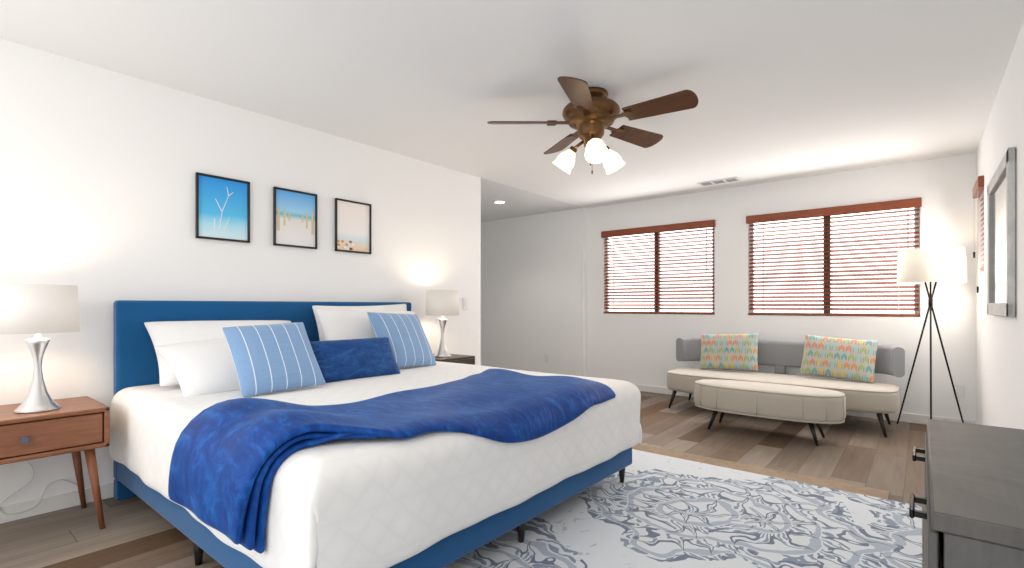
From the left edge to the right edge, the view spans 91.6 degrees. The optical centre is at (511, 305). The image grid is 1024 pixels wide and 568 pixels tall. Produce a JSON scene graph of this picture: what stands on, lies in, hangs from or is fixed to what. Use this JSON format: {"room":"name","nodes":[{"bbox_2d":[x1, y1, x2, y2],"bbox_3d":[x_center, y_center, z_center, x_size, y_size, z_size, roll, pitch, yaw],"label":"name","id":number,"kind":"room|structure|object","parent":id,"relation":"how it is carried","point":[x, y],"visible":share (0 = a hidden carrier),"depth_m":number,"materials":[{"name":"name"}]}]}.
{"room":"bedroom","nodes":[
{"label":"bedroom","id":0,"kind":"room"},
{"bbox_2d":[0,38,480,506],"bbox_3d":[-1.849,-0.125,3.521,0.140,2.450,4.614,0,0,39],"label":"wall","id":1,"kind":"structure","parent":0,"point":[100,167],"depth_m":3.05,"materials":[{"name":"white paint"}]},
{"bbox_2d":[0,482,113,523],"bbox_3d":[-1.744,1.058,3.533,0.015,0.085,4.486,0,0,39],"label":"baseboard","id":2,"kind":"structure","parent":1,"relation":"attached to","point":[51,503],"depth_m":2.65,"materials":[{"name":"white"}]},
{"bbox_2d":[195,172,249,242],"bbox_3d":[-1.915,-0.642,3.307,0.022,0.420,0.330,0,0,39],"label":"picture","id":3,"kind":"object","parent":1,"relation":"attached to","point":[222,208],"visible":0.98,"depth_m":3.30,"materials":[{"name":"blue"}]},
{"bbox_2d":[273,186,316,248],"bbox_3d":[-1.601,-0.642,3.690,0.022,0.420,0.330,0,0,39],"label":"picture","id":4,"kind":"object","parent":1,"relation":"attached to","point":[294,218],"visible":0.96,"depth_m":3.68,"materials":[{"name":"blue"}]},
{"bbox_2d":[335,198,370,253],"bbox_3d":[-1.293,-0.642,4.064,0.022,0.420,0.330,0,0,39],"label":"picture","id":5,"kind":"object","parent":1,"relation":"attached to","point":[352,226],"visible":0.98,"depth_m":4.06,"materials":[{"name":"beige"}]},
{"bbox_2d":[463,298,467,309],"bbox_3d":[-0.472,-0.020,5.079,0.010,0.120,0.075,0,0,39],"label":"switch plate","id":6,"kind":"object","parent":1,"relation":"attached to","point":[465,303],"visible":1,"depth_m":5.07,"materials":[{"name":"white plastic"}]},
{"bbox_2d":[0,391,926,567],"bbox_3d":[-0.641,1.150,4.008,7.310,0.100,6.900,0,0,39],"label":"floor","id":7,"kind":"structure","parent":0,"point":[136,532],"depth_m":3.36,"materials":[{"name":"brown wood"}]},
{"bbox_2d":[0,396,109,529],"bbox_3d":[-2.355,0.801,2.368,0.493,0.602,0.610,0,0,39],"label":"nightstand","id":8,"kind":"object","parent":7,"relation":"on","point":[75,426],"visible":1,"depth_m":2.35,"materials":[{"name":"brown wood"}]},
{"bbox_2d":[0,461,76,514],"bbox_3d":[-2.473,0.882,2.623,0.006,0.368,0.328,0,0,39],"label":"lamp cord","id":9,"kind":"object","parent":8,"relation":"hanging from","point":[25,485],"visible":0.77,"depth_m":2.59,"materials":[{"name":"white plastic"}]},
{"bbox_2d":[0,284,79,413],"bbox_3d":[-2.268,0.201,2.381,0.304,0.597,0.304,0,0,39],"label":"lamp","id":10,"kind":"object","parent":8,"relation":"on","point":[37,310],"visible":1,"depth_m":2.31,"materials":[{"name":"silver metal"}]},
{"bbox_2d":[109,300,641,567],"bbox_3d":[-0.765,0.535,2.904,2.275,1.130,2.262,0,0,39],"label":"bed","id":11,"kind":"object","parent":7,"relation":"on","point":[271,434],"visible":1,"depth_m":2.18,"materials":[{"name":"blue fabric"}]},
{"bbox_2d":[154,335,340,399],"bbox_3d":[-1.547,0.345,2.992,0.520,0.200,0.950,36,22,31],"label":"pillow","id":12,"kind":"object","parent":11,"relation":"on","point":[202,365],"depth_m":2.71,"materials":[{"name":"white fabric"}]},
{"bbox_2d":[168,368,615,544],"bbox_3d":[-0.379,0.549,2.362,1.008,0.386,1.917,0,0,39],"label":"throw","id":13,"kind":"object","parent":11,"relation":"on","point":[379,466],"depth_m":1.74,"materials":[{"name":"blue fabric"}]},
{"bbox_2d":[433,354,474,364],"bbox_3d":[-0.618,0.780,4.520,0.445,0.640,0.420,0,0,39],"label":"nightstand","id":14,"kind":"object","parent":7,"relation":"on","point":[462,359],"visible":0.06,"depth_m":4.42,"materials":[{"name":"brown wood"}]},
{"bbox_2d":[425,290,458,356],"bbox_3d":[-0.629,0.161,4.503,0.304,0.597,0.304,0,0,39],"label":"lamp","id":15,"kind":"object","parent":14,"relation":"on","point":[442,303],"visible":0.98,"depth_m":4.39,"materials":[{"name":"silver metal"}]},
{"bbox_2d":[443,449,922,567],"bbox_3d":[0.380,1.094,2.147,2.150,0.012,3.200,0,0,39],"label":"rug","id":16,"kind":"object","parent":7,"relation":"on","point":[653,510],"visible":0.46,"depth_m":2.44,"materials":[{"name":"white carpet"}]},
{"bbox_2d":[694,379,845,445],"bbox_3d":[2.176,0.893,4.295,1.170,0.421,0.521,0,0,39],"label":"ottoman","id":17,"kind":"object","parent":7,"relation":"on","point":[810,406],"visible":1,"depth_m":4.07,"materials":[{"name":"beige fabric"}]},
{"bbox_2d":[667,333,904,437],"bbox_3d":[2.626,0.697,5.014,2.088,0.813,0.802,0,0,39],"label":"sofa","id":18,"kind":"object","parent":7,"relation":"on","point":[851,366],"visible":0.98,"depth_m":4.85,"materials":[{"name":"beige fabric"}]},
{"bbox_2d":[699,333,758,370],"bbox_3d":[2.349,0.500,5.402,0.640,0.430,0.140,-4,-20,38],"label":"cushion","id":19,"kind":"object","parent":18,"relation":"on","point":[718,351],"depth_m":5.34,"materials":[{"name":"multicoloured fabric"}]},
{"bbox_2d":[799,334,878,383],"bbox_3d":[3.121,0.500,4.767,0.640,0.430,0.140,5,-15,41],"label":"cushion","id":20,"kind":"object","parent":18,"relation":"on","point":[850,359],"depth_m":4.71,"materials":[{"name":"multicoloured fabric"}]},
{"bbox_2d":[897,247,966,423],"bbox_3d":[3.668,0.306,4.362,0.482,1.592,0.512,0,0,39],"label":"lamp","id":21,"kind":"object","parent":7,"relation":"on","point":[935,266],"visible":0.98,"depth_m":4.25,"materials":[{"name":"black metal"}]},
{"bbox_2d":[909,419,1023,567],"bbox_3d":[0.984,0.700,0.919,0.386,0.800,0.772,0,0,39],"label":"dresser","id":22,"kind":"object","parent":7,"relation":"on","point":[972,514],"visible":1,"depth_m":0.81,"materials":[{"name":"grey wood"}]},
{"bbox_2d":[0,0,1023,221],"bbox_3d":[-0.679,-1.400,4.039,7.210,0.100,6.900,0,0,39],"label":"ceiling","id":23,"kind":"structure","parent":0,"point":[786,89],"depth_m":2.88,"materials":[{"name":"white paint"}]},
{"bbox_2d":[493,200,505,203],"bbox_3d":[-0.160,-1.343,6.460,0.170,0.010,0.170,0,0,39],"label":"recessed light","id":24,"kind":"object","parent":23,"relation":"in","point":[499,202],"visible":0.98,"depth_m":6.46,"materials":[{"name":"white"}]},
{"bbox_2d":[487,76,697,173],"bbox_3d":[0.542,-1.089,3.153,1.234,0.519,1.266,0,0,39],"label":"fan","id":25,"kind":"object","parent":23,"relation":"hanging from","point":[590,114],"visible":1,"depth_m":3.06,"materials":[{"name":"brown wood"}]},
{"bbox_2d":[697,177,740,185],"bbox_3d":[2.245,-1.345,5.402,0.420,0.010,0.170,0,0,39],"label":"ceiling vent","id":26,"kind":"object","parent":23,"relation":"in","point":[720,181],"visible":1,"depth_m":5.37,"materials":[{"name":"white metal"}]},
{"bbox_2d":[481,153,975,420],"bbox_3d":[1.474,-0.125,6.582,7.110,2.450,0.236,0,0,39],"label":"wall","id":27,"kind":"structure","parent":0,"point":[542,284],"depth_m":5.81,"materials":[{"name":"white paint"}]},
{"bbox_2d":[544,354,547,362],"bbox_3d":[0.499,0.770,7.247,0.075,0.120,0.006,0,0,39],"label":"electrical outlet","id":28,"kind":"object","parent":27,"relation":"attached to","point":[545,358],"visible":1,"depth_m":7.24,"materials":[{"name":"white plastic"}]},
{"bbox_2d":[605,227,714,315],"bbox_3d":[1.838,-0.440,6.332,1.470,1.120,0.120,0,0,39],"label":"window","id":29,"kind":"structure","parent":27,"relation":"in","point":[629,310],"depth_m":6.33,"materials":[{"name":"white glass"}]},
{"bbox_2d":[601,220,714,313],"bbox_3d":[1.808,-0.450,6.296,1.490,1.106,0.094,0,0,39],"label":"window blind","id":30,"kind":"object","parent":29,"relation":"attached to","point":[665,228],"visible":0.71,"depth_m":6.25,"materials":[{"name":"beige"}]},
{"bbox_2d":[634,384,971,424],"bbox_3d":[2.546,1.058,5.666,3.930,0.085,0.012,0,0,39],"label":"baseboard","id":31,"kind":"structure","parent":27,"relation":"attached to","point":[905,417],"depth_m":4.77,"materials":[{"name":"white wood"}]},
{"bbox_2d":[748,207,919,317],"bbox_3d":[3.264,-0.440,5.161,1.500,1.120,0.120,0,0,39],"label":"window","id":32,"kind":"structure","parent":27,"relation":"in","point":[843,311],"depth_m":5.15,"materials":[{"name":"white glass"}]},
{"bbox_2d":[746,198,921,316],"bbox_3d":[3.234,-0.450,5.125,1.520,1.106,0.094,0,0,39],"label":"window blind","id":33,"kind":"object","parent":32,"relation":"attached to","point":[860,208],"visible":0.88,"depth_m":5.08,"materials":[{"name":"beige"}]},
{"bbox_2d":[954,384,964,398],"bbox_3d":[4.012,0.770,4.465,0.075,0.120,0.006,0,0,39],"label":"electrical outlet","id":34,"kind":"object","parent":27,"relation":"attached to","point":[960,391],"visible":0.88,"depth_m":4.46,"materials":[{"name":"white plastic"}]},
{"bbox_2d":[976,21,1023,428],"bbox_3d":[2.008,-0.125,1.742,0.140,2.450,6.760,0,0,39],"label":"wall","id":35,"kind":"structure","parent":0,"point":[999,371],"depth_m":2.93,"materials":[{"name":"white paint"}]},
{"bbox_2d":[972,175,983,292],"bbox_3d":[3.812,-0.551,4.031,0.098,0.902,0.550,0,0,39],"label":"window blind","id":36,"kind":"object","parent":35,"relation":"attached to","point":[977,189],"visible":0.54,"depth_m":3.92,"materials":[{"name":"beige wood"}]},
{"bbox_2d":[987,147,1015,316],"bbox_3d":[2.880,-0.375,2.940,0.028,0.870,1.040,0,0,39],"label":"mirror","id":37,"kind":"object","parent":35,"relation":"attached to","point":[1001,243],"visible":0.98,"depth_m":2.82,"materials":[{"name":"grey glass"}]}
]}

